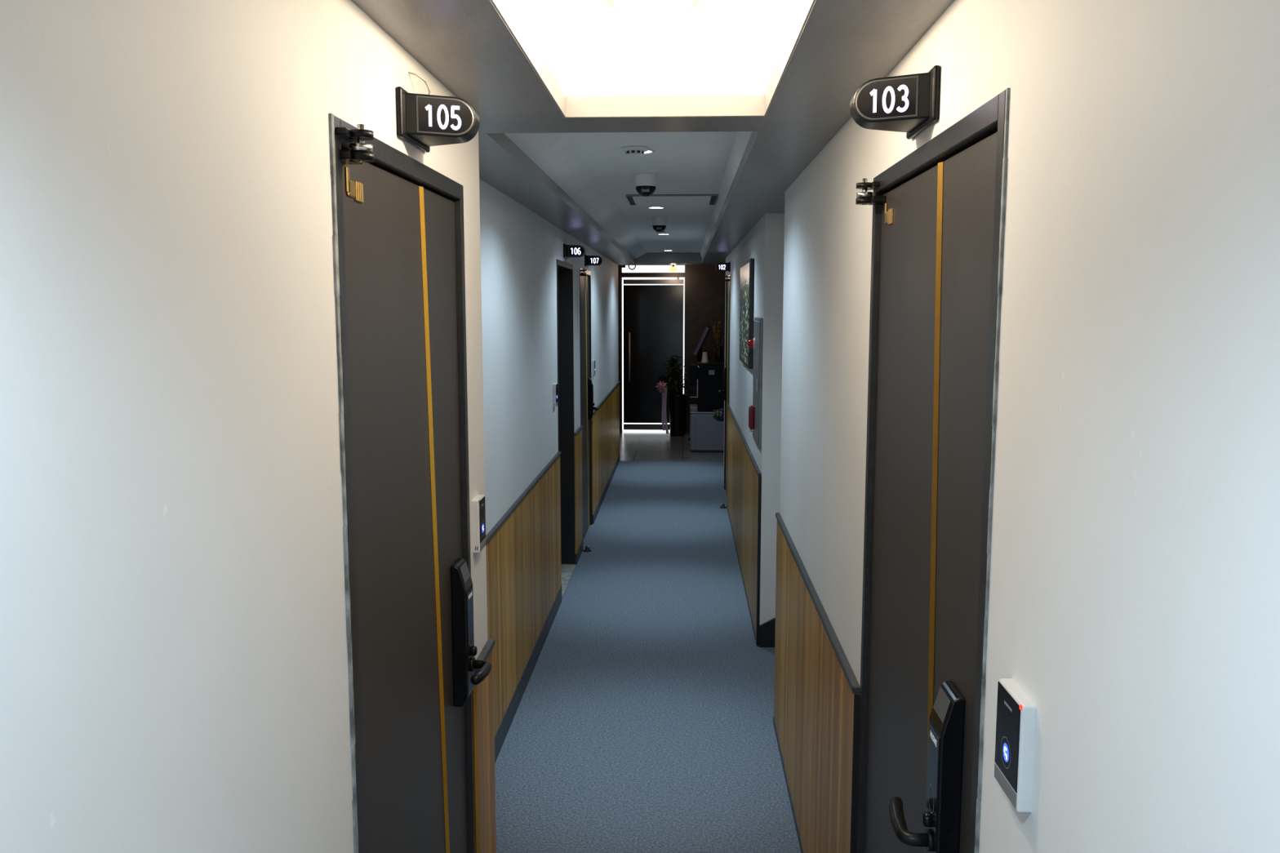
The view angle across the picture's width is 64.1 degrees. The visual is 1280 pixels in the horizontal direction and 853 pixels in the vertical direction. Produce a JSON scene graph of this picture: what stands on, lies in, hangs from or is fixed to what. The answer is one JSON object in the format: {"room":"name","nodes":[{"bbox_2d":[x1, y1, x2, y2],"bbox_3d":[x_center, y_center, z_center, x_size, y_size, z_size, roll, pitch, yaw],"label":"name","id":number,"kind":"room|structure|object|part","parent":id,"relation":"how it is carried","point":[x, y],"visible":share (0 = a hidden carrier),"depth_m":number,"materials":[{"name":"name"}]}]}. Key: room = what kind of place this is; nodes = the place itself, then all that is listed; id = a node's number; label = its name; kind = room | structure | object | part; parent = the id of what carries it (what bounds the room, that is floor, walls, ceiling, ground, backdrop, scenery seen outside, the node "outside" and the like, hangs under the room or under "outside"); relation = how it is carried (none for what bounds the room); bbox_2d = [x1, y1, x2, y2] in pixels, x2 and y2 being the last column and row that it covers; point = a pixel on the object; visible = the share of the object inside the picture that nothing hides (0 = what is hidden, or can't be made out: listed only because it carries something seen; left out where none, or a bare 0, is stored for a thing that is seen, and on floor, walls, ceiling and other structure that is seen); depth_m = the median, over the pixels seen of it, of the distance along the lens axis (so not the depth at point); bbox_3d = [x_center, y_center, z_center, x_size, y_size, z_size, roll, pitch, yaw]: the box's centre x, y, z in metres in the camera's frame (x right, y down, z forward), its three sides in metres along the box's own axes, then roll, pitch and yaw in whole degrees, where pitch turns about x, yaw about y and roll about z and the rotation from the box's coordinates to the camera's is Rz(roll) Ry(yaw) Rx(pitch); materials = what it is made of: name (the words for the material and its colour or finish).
{"room":"hotel corridor","nodes":[
{"label":"hotel corridor","id":0,"kind":"room"},
{"bbox_2d":[0,0,618,852],"bbox_3d":[-0.643,0.140,4.730,0.620,2.352,15.300,0,7,2],"label":"wall","id":1,"kind":"structure","parent":0,"point":[174,668],"depth_m":1.11,"materials":[{"name":"paint"}]},
{"bbox_2d":[328,113,491,852],"bbox_3d":[-0.452,0.549,2.108,0.176,2.155,0.924,0,7,2],"label":"door","id":2,"kind":"structure","parent":1,"relation":"in","point":[398,235],"depth_m":1.98,"materials":[{"name":"metal"}]},
{"bbox_3d":[-0.404,0.467,2.439,0.002,0.160,0.064,0,7,2],"label":"touch panel","id":3,"kind":"part","parent":2,"relation":"part of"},
{"bbox_3d":[-0.398,0.537,2.447,0.014,0.024,0.024,0,7,2],"label":"finger knob","id":4,"kind":"part","parent":2,"relation":"part of","materials":[{"name":"black metal"}]},
{"bbox_3d":[-0.380,0.577,2.399,0.056,0.034,0.141,0,7,2],"label":"handle","id":5,"kind":"part","parent":2,"relation":"part of","materials":[{"name":"black metal"}]},
{"bbox_2d":[395,71,479,152],"bbox_3d":[-0.381,-0.615,1.977,0.136,0.138,0.208,0,7,2],"label":"number sign","id":6,"kind":"object","parent":1,"relation":"attached to","point":[424,121],"visible":1,"depth_m":1.93,"materials":[{"name":"plastic"}]},
{"bbox_3d":[-0.438,-0.592,1.983,0.012,0.090,0.208,0,7,2],"label":"wall plate","id":7,"kind":"part","parent":6,"relation":"part of","materials":[{"name":"black metal"}]},
{"bbox_3d":[-0.367,-0.587,1.933,0.104,0.062,0.001,-3,7,-25],"label":"panel","id":8,"kind":"part","parent":6,"relation":"part of","materials":[{"name":"black plastic"}]},
{"bbox_2d":[471,494,485,553],"bbox_3d":[-0.413,0.249,2.623,0.022,0.137,0.080,0,7,2],"label":"card reader","id":9,"kind":"object","parent":1,"relation":"attached to","point":[478,512],"visible":1,"depth_m":2.59,"materials":[{"name":"white plastic"}]},
{"bbox_2d":[473,639,496,852],"bbox_3d":[-0.411,1.073,2.747,0.019,0.965,0.225,0,7,2],"label":"wainscot","id":10,"kind":"structure","parent":1,"relation":"attached to","point":[483,692],"depth_m":2.71,"materials":[{"name":"brown wood"}]},
{"bbox_3d":[-0.411,0.603,2.691,0.019,0.018,0.225,0,7,2],"label":"cap rail","id":11,"kind":"part","parent":10,"relation":"part of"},
{"bbox_2d":[485,451,561,763],"bbox_3d":[-0.580,0.846,4.667,0.019,0.965,3.625,0,7,2],"label":"wainscot","id":12,"kind":"structure","parent":1,"relation":"attached to","point":[523,548],"depth_m":4.93,"materials":[{"name":"brown wood"}]},
{"bbox_3d":[-0.580,0.376,4.612,0.019,0.018,3.625,0,7,2],"label":"cap rail","id":13,"kind":"part","parent":12,"relation":"part of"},
{"bbox_3d":[-0.582,1.273,4.718,0.015,0.105,3.625,0,7,2],"label":"baseboard","id":14,"kind":"part","parent":12,"relation":"part of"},
{"bbox_2d":[552,382,557,406],"bbox_3d":[-0.512,-0.191,6.177,0.022,0.137,0.088,0,7,2],"label":"card reader","id":15,"kind":"object","parent":1,"relation":"attached to","point":[555,384],"visible":1,"depth_m":6.14,"materials":[{"name":"white plastic"}]},
{"bbox_2d":[556,258,576,599],"bbox_3d":[-0.565,-0.011,6.853,0.168,2.155,0.915,0,7,2],"label":"door","id":16,"kind":"structure","parent":1,"relation":"in","point":[565,328],"depth_m":7.25,"materials":[{"name":"black paint"}]},
{"bbox_2d":[563,243,585,258],"bbox_3d":[-0.427,-1.152,6.725,0.132,0.090,0.208,0,7,2],"label":"number sign","id":17,"kind":"object","parent":1,"relation":"attached to","point":[569,251],"visible":1,"depth_m":6.67,"materials":[{"name":"plastic"}]},
{"bbox_3d":[-0.487,-1.152,6.728,0.012,0.090,0.208,0,7,2],"label":"wall plate","id":18,"kind":"part","parent":17,"relation":"part of","materials":[{"name":"black metal"}]},
{"bbox_3d":[-0.415,-1.147,6.678,0.104,0.062,0.001,-3,7,-25],"label":"panel","id":19,"kind":"part","parent":17,"relation":"part of","materials":[{"name":"black plastic"}]},
{"bbox_2d":[573,425,583,564],"bbox_3d":[-0.454,0.498,7.614,0.019,0.965,0.485,0,7,2],"label":"wainscot","id":20,"kind":"structure","parent":1,"relation":"attached to","point":[578,433],"depth_m":7.56,"materials":[{"name":"brown wood"}]},
{"bbox_3d":[-0.454,0.028,7.559,0.019,0.018,0.485,0,7,2],"label":"cap rail","id":21,"kind":"part","parent":20,"relation":"part of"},
{"bbox_3d":[-0.456,0.937,7.666,0.015,0.080,0.485,0,7,2],"label":"baseboard","id":22,"kind":"part","parent":20,"relation":"part of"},
{"bbox_2d":[579,267,599,539],"bbox_3d":[-0.441,-0.175,8.237,0.176,2.155,0.910,0,7,2],"label":"door","id":23,"kind":"structure","parent":1,"relation":"in","point":[587,408],"depth_m":8.34,"materials":[{"name":"metal"}]},
{"bbox_3d":[-0.480,-0.175,8.239,0.099,2.155,0.910,0,7,2],"label":"frame","id":24,"kind":"part","parent":23,"relation":"part of","materials":[{"name":"metal"}]},
{"bbox_3d":[-0.370,-0.146,8.521,0.056,0.034,0.141,0,7,2],"label":"handle","id":25,"kind":"part","parent":23,"relation":"part of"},
{"bbox_2d":[584,254,602,266],"bbox_3d":[-0.366,-1.319,8.144,0.132,0.090,0.208,0,7,2],"label":"number sign","id":26,"kind":"object","parent":1,"relation":"attached to","point":[589,260],"visible":1,"depth_m":8.09,"materials":[{"name":"plastic"}]},
{"bbox_3d":[-0.426,-1.319,8.147,0.012,0.090,0.208,0,7,2],"label":"wall plate","id":27,"kind":"part","parent":26,"relation":"part of","materials":[{"name":"black metal"}]},
{"bbox_3d":[-0.355,-1.315,8.097,0.104,0.062,0.001,-3,7,-25],"label":"panel","id":28,"kind":"part","parent":26,"relation":"part of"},
{"bbox_2d":[592,360,595,376],"bbox_3d":[-0.400,-0.504,8.826,0.022,0.137,0.088,0,7,2],"label":"card reader","id":29,"kind":"object","parent":1,"relation":"attached to","point":[593,361],"visible":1,"depth_m":8.79,"materials":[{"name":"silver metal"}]},
{"bbox_2d":[591,381,620,524],"bbox_3d":[-0.328,0.148,10.579,0.019,0.965,3.670,0,7,2],"label":"wainscot","id":30,"kind":"structure","parent":1,"relation":"attached to","point":[606,420],"depth_m":9.96,"materials":[{"name":"brown wood"}]},
{"bbox_3d":[-0.330,0.587,10.630,0.015,0.080,3.670,0,7,2],"label":"baseboard","id":31,"kind":"part","parent":30,"relation":"part of","materials":[{"name":"wood"}]},
{"bbox_3d":[-0.328,-0.322,10.523,0.019,0.018,3.670,0,7,2],"label":"cap rail","id":32,"kind":"part","parent":30,"relation":"part of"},
{"bbox_2d":[494,430,800,852],"bbox_3d":[0.860,1.166,6.324,3.600,0.060,18.350,0,7,2],"label":"floor","id":33,"kind":"structure","parent":0,"point":[642,722],"depth_m":4.91,"materials":[{"name":"carpet"}]},
{"bbox_2d":[582,546,591,551],"bbox_3d":[-0.406,0.934,7.848,0.064,0.043,0.064,0,7,2],"label":"door stop","id":34,"kind":"object","parent":33,"relation":"on","point":[587,548],"visible":1,"depth_m":7.83,"materials":[{"name":"black rubber"}]},
{"bbox_2d":[657,357,692,436],"bbox_3d":[0.526,-0.432,14.788,0.389,1.130,0.546,6,9,40],"label":"potted plant","id":35,"kind":"object","parent":33,"relation":"on","point":[677,402],"visible":0.99,"depth_m":14.70,"materials":[{"name":"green plant"}]},
{"bbox_2d":[655,381,669,434],"bbox_3d":[0.318,-0.270,14.576,0.194,0.758,0.068,0,7,2],"label":"ribbon bow","id":36,"kind":"object","parent":35,"relation":"hanging from","point":[662,387],"visible":1,"depth_m":14.58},
{"bbox_3d":[0.542,-0.166,14.793,0.268,0.600,0.268,0,7,2],"label":"pot","id":37,"kind":"part","parent":35,"relation":"part of","materials":[{"name":"black ceramic"}]},
{"bbox_2d":[688,325,710,440],"bbox_3d":[0.872,-0.616,14.388,0.370,1.588,0.430,0,7,2],"label":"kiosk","id":38,"kind":"object","parent":33,"relation":"on","point":[698,351],"visible":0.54,"depth_m":14.16,"materials":[{"name":"black metal"}]},
{"bbox_3d":[0.836,-0.483,14.370,0.060,1.270,0.060,0,7,2],"label":"post","id":39,"kind":"part","parent":38,"relation":"part of","materials":[{"name":"black metal"}]},
{"bbox_2d":[689,411,724,452],"bbox_3d":[0.991,0.043,13.364,0.674,0.520,0.566,0,7,2],"label":"storage cabinet","id":40,"kind":"object","parent":33,"relation":"on","point":[706,433],"visible":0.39,"depth_m":13.09,"materials":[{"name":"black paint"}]},
{"bbox_2d":[689,361,724,411],"bbox_3d":[0.954,-0.519,13.256,0.610,0.622,0.433,0,7,2],"label":"coffee machine","id":41,"kind":"object","parent":40,"relation":"on","point":[708,377],"visible":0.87,"depth_m":13.07,"materials":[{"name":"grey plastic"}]},
{"bbox_2d":[689,404,697,411],"bbox_3d":[0.699,-0.243,13.316,0.097,0.060,0.360,0,7,2],"label":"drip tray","id":42,"kind":"object","parent":41,"relation":"on","point":[693,407],"depth_m":13.14,"materials":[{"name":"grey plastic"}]},
{"bbox_3d":[0.690,-0.489,13.073,0.098,0.235,0.008,0,7,2],"label":"chrome trim","id":43,"kind":"part","parent":41,"relation":"part of","materials":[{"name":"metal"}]},
{"bbox_2d":[701,351,708,363],"bbox_3d":[0.833,-0.887,13.143,0.094,0.135,0.094,0,7,2],"label":"paper cup","id":44,"kind":"object","parent":41,"relation":"on","point":[704,355],"visible":1,"depth_m":13.11,"materials":[{"name":"white paper"}]},
{"bbox_3d":[0.913,-0.689,13.042,0.073,0.060,0.002,0,7,2],"label":"label plate","id":45,"kind":"part","parent":41,"relation":"part of","materials":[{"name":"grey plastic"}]},
{"bbox_2d":[720,502,726,508],"bbox_3d":[0.774,0.736,9.528,0.064,0.043,0.064,0,7,2],"label":"door stop","id":46,"kind":"object","parent":33,"relation":"on","point":[722,505],"visible":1,"depth_m":9.51,"materials":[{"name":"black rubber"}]},
{"bbox_3d":[1.784,-0.316,13.848,1.640,1.120,0.434,0,7,2],"label":"countertop","id":47,"kind":"structure","parent":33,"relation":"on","visible":0},
{"bbox_2d":[712,320,724,361],"bbox_3d":[1.069,-1.148,13.784,0.171,0.547,0.118,0,7,2],"label":"flower vase","id":48,"kind":"object","parent":47,"relation":"on","point":[719,353],"visible":0.98,"depth_m":13.77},
{"bbox_2d":[351,0,954,265],"bbox_3d":[0.194,-1.151,4.492,2.400,0.268,15.400,0,7,2],"label":"ceiling","id":49,"kind":"structure","parent":0,"point":[560,157],"depth_m":2.72,"materials":[{"name":"paint"}]},
{"bbox_2d":[621,145,648,157],"bbox_3d":[-0.019,-1.056,3.943,0.108,0.037,0.108,0,7,2],"label":"smoke detector","id":50,"kind":"object","parent":49,"relation":"attached to","point":[632,151],"visible":1,"depth_m":3.91,"materials":[{"name":"white plastic"}]},
{"bbox_2d":[634,173,657,196],"bbox_3d":[0.027,-1.120,4.755,0.108,0.100,0.108,0,7,2],"label":"dome camera","id":51,"kind":"object","parent":49,"relation":"attached to","point":[646,184],"visible":1,"depth_m":4.71,"materials":[{"name":"white plastic"}]},
{"bbox_2d":[644,149,654,154],"bbox_3d":[0.002,-1.082,4.024,0.114,0.004,0.114,0,7,2],"label":"recessed light","id":52,"kind":"object","parent":49,"relation":"in","point":[650,151],"visible":0.27,"depth_m":4.03,"materials":[{"name":"white plastic"}]},
{"bbox_2d":[511,0,799,96],"bbox_3d":[0.034,-0.768,1.926,0.506,0.006,1.393,0,7,2],"label":"light panel","id":53,"kind":"object","parent":49,"relation":"attached to","point":[591,47],"visible":1,"depth_m":2.10,"materials":[{"name":"white plastic"}]},
{"bbox_2d":[647,206,665,208],"bbox_3d":[0.100,-1.353,6.326,0.114,0.004,0.114,0,7,2],"label":"recessed light","id":54,"kind":"object","parent":49,"relation":"in","point":[651,207],"visible":1,"depth_m":6.33,"materials":[{"name":"white plastic"}]},
{"bbox_2d":[651,217,666,231],"bbox_3d":[0.133,-1.393,7.066,0.108,0.100,0.108,0,7,2],"label":"dome camera","id":55,"kind":"object","parent":49,"relation":"attached to","point":[659,224],"visible":1,"depth_m":7.03,"materials":[{"name":"white plastic"}]},
{"bbox_2d":[653,228,666,233],"bbox_3d":[0.161,-1.550,8.125,0.108,0.037,0.108,0,7,2],"label":"smoke detector","id":56,"kind":"object","parent":49,"relation":"attached to","point":[665,229],"visible":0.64,"depth_m":8.11,"materials":[{"name":"white plastic"}]},
{"bbox_2d":[626,194,717,206],"bbox_3d":[0.183,-1.291,5.841,0.500,0.016,0.512,0,7,2],"label":"ceiling hatch","id":57,"kind":"object","parent":49,"relation":"attached to","point":[637,200],"visible":1,"depth_m":5.76,"materials":[{"name":"paint"}]},
{"bbox_2d":[617,264,725,432],"bbox_3d":[1.241,-1.262,15.117,3.600,2.700,0.200,0,7,2],"label":"wall","id":58,"kind":"structure","parent":0,"point":[704,286],"depth_m":14.98,"materials":[{"name":"paint"}]},
{"bbox_2d":[622,277,683,430],"bbox_3d":[0.195,-1.049,15.098,0.886,2.283,0.128,0,7,2],"label":"door","id":59,"kind":"structure","parent":58,"relation":"in","point":[653,314],"depth_m":15.12,"materials":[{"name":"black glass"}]},
{"bbox_3d":[-0.153,-1.024,15.064,0.026,0.720,0.025,0,7,2],"label":"pull handle","id":60,"kind":"part","parent":59,"relation":"part of","materials":[{"name":"black metal"}]},
{"bbox_3d":[0.197,0.007,15.267,0.886,0.086,0.032,0,7,2],"label":"rail","id":61,"kind":"part","parent":59,"relation":"part of","materials":[{"name":"white metal"}]},
{"bbox_3d":[0.197,-2.125,15.016,0.886,0.067,0.032,0,7,2],"label":"rail","id":62,"kind":"part","parent":59,"relation":"part of","materials":[{"name":"silver metal"}]},
{"bbox_2d":[723,0,1279,852],"bbox_3d":[0.799,0.246,3.835,0.422,2.352,13.620,0,7,2],"label":"wall","id":63,"kind":"structure","parent":0,"point":[1134,600],"depth_m":1.05,"materials":[{"name":"paint"}]},
{"bbox_2d":[712,408,724,422],"bbox_3d":[0.867,-0.124,10.733,0.216,0.152,0.212,-1,7,-11],"label":"plant","id":64,"kind":"object","parent":63,"relation":"attached to","point":[718,414],"visible":0.77,"depth_m":10.68,"materials":[{"name":"green plant"}]},
{"bbox_2d":[715,262,730,272],"bbox_3d":[0.768,-1.478,9.488,0.132,0.090,0.208,0,7,2],"label":"number sign","id":65,"kind":"object","parent":63,"relation":"attached to","point":[720,266],"visible":1,"depth_m":9.43,"materials":[{"name":"plastic"}]},
{"bbox_3d":[0.753,-1.474,9.442,0.104,0.062,0.001,4,8,29],"label":"panel","id":66,"kind":"part","parent":65,"relation":"part of","materials":[{"name":"black plastic"}]},
{"bbox_2d":[718,274,730,494],"bbox_3d":[0.855,-0.375,9.937,0.176,2.155,0.920,0,7,2],"label":"door","id":67,"kind":"structure","parent":63,"relation":"in","point":[725,388],"depth_m":10.21,"materials":[{"name":"metal"}]},
{"bbox_3d":[0.893,-0.375,9.936,0.099,2.155,0.920,0,7,2],"label":"frame","id":68,"kind":"part","parent":67,"relation":"part of","materials":[{"name":"metal"}]},
{"bbox_2d":[726,404,761,646],"bbox_3d":[0.734,0.502,7.577,0.019,0.965,3.980,0,7,2],"label":"wainscot","id":69,"kind":"structure","parent":63,"relation":"attached to","point":[744,502],"depth_m":6.67,"materials":[{"name":"brown wood"}]},
{"bbox_3d":[0.737,0.966,7.638,0.015,0.030,3.968,0,7,2],"label":"baseboard","id":70,"kind":"part","parent":69,"relation":"part of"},
{"bbox_3d":[0.735,0.032,7.527,0.019,0.018,3.968,0,7,2],"label":"cap rail","id":71,"kind":"part","parent":69,"relation":"part of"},
{"bbox_2d":[739,257,754,368],"bbox_3d":[0.702,-0.749,6.765,0.028,0.670,1.080,0,7,2],"label":"framed picture","id":72,"kind":"object","parent":63,"relation":"attached to","point":[746,293],"visible":1,"depth_m":6.47,"materials":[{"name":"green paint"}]},
{"bbox_2d":[739,262,750,364],"bbox_3d":[0.689,-0.749,6.766,0.002,0.626,1.020,0,7,2],"label":"print","id":73,"kind":"object","parent":72,"relation":"attached to","point":[744,292],"depth_m":6.67},
{"bbox_2d":[746,316,763,449],"bbox_3d":[0.641,-0.258,5.788,0.062,0.715,0.490,0,7,2],"label":"upper cabinet","id":74,"kind":"object","parent":63,"relation":"attached to","point":[754,410],"visible":1,"depth_m":5.67,"materials":[{"name":"metal"}]},
{"bbox_2d":[746,338,753,347],"bbox_3d":[0.633,-0.476,5.863,0.036,0.050,0.050,0,7,2],"label":"lamp","id":75,"kind":"object","parent":74,"relation":"attached to","point":[750,343],"depth_m":5.85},
{"bbox_3d":[0.657,-0.258,5.787,0.005,0.675,0.450,0,7,2],"label":"cabinet door","id":76,"kind":"part","parent":74,"relation":"part of","materials":[{"name":"metal"}]},
{"bbox_3d":[0.643,-0.224,5.608,0.008,0.070,0.025,0,7,2],"label":"door pull","id":77,"kind":"part","parent":74,"relation":"part of","materials":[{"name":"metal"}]},
{"bbox_3d":[0.665,-0.258,5.787,0.014,0.715,0.490,0,7,2],"label":"cabinet frame","id":78,"kind":"part","parent":74,"relation":"part of","materials":[{"name":"metal"}]},
{"bbox_2d":[759,617,775,647],"bbox_3d":[0.855,1.053,5.621,0.392,0.330,0.020,0,7,2],"label":"baseboard","id":79,"kind":"structure","parent":63,"relation":"attached to","point":[766,630],"depth_m":5.63,"materials":[{"name":"black paint"}]},
{"bbox_2d":[773,512,860,852],"bbox_3d":[0.562,0.981,3.529,0.019,0.965,2.090,0,7,2],"label":"wainscot","id":80,"kind":"structure","parent":63,"relation":"attached to","point":[816,716],"depth_m":3.25,"materials":[{"name":"brown wood"}]},
{"bbox_3d":[0.564,1.444,3.589,0.015,0.030,2.078,0,7,2],"label":"baseboard","id":81,"kind":"part","parent":80,"relation":"part of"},
{"bbox_3d":[0.562,0.509,3.479,0.019,0.018,2.078,0,7,2],"label":"cap rail","id":82,"kind":"part","parent":80,"relation":"part of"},
{"bbox_2d":[849,65,940,139],"bbox_3d":[0.442,-0.572,1.819,0.132,0.090,0.208,0,7,2],"label":"number sign","id":83,"kind":"object","parent":63,"relation":"attached to","point":[909,104],"visible":1,"depth_m":1.77,"materials":[{"name":"plastic"}]},
{"bbox_3d":[0.426,-0.568,1.772,0.104,0.062,0.001,4,8,29],"label":"panel","id":84,"kind":"part","parent":83,"relation":"part of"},
{"bbox_3d":[0.501,-0.572,1.816,0.012,0.090,0.208,0,7,2],"label":"wall plate","id":85,"kind":"part","parent":83,"relation":"part of","materials":[{"name":"black metal"}]},
{"bbox_2d":[855,87,1009,852],"bbox_3d":[0.514,0.568,1.946,0.176,2.155,0.959,0,7,2],"label":"door","id":86,"kind":"structure","parent":63,"relation":"in","point":[938,225],"depth_m":1.77,"materials":[{"name":"metal"}]},
{"bbox_3d":[0.444,0.659,1.700,0.056,0.034,0.141,0,7,2],"label":"handle","id":87,"kind":"part","parent":86,"relation":"part of","materials":[{"name":"black metal"}]},
{"bbox_3d":[0.462,0.631,1.644,0.014,0.024,0.024,0,7,2],"label":"finger knob","id":88,"kind":"part","parent":86,"relation":"part of","materials":[{"name":"black metal"}]},
{"bbox_3d":[0.468,0.562,1.636,0.002,0.160,0.064,0,7,2],"label":"touch panel","id":89,"kind":"part","parent":86,"relation":"part of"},
{"bbox_2d":[994,678,1036,813],"bbox_3d":[0.472,0.400,1.289,0.022,0.137,0.095,0,7,2],"label":"card reader","id":90,"kind":"object","parent":63,"relation":"attached to","point":[1016,713],"visible":1,"depth_m":1.26,"materials":[{"name":"white plastic"}]},
{"bbox_2d":[1004,700,1012,711],"bbox_3d":[0.462,0.351,1.284,0.001,0.004,0.030,0,7,2],"label":"print","id":91,"kind":"object","parent":90,"relation":"attached to","point":[1007,704],"depth_m":1.28},
{"bbox_3d":[1.144,-2.283,12.683,3.600,0.100,4.800,0,7,2],"label":"ceiling","id":92,"kind":"structure","parent":0,"visible":0},
{"bbox_2d":[669,264,677,271],"bbox_3d":[0.449,-2.230,13.827,0.110,0.274,0.110,0,7,2],"label":"pendant lamp","id":93,"kind":"object","parent":92,"relation":"hanging from","point":[673,268],"visible":0.87,"depth_m":13.80,"materials":[{"name":"black paint"}]}
]}

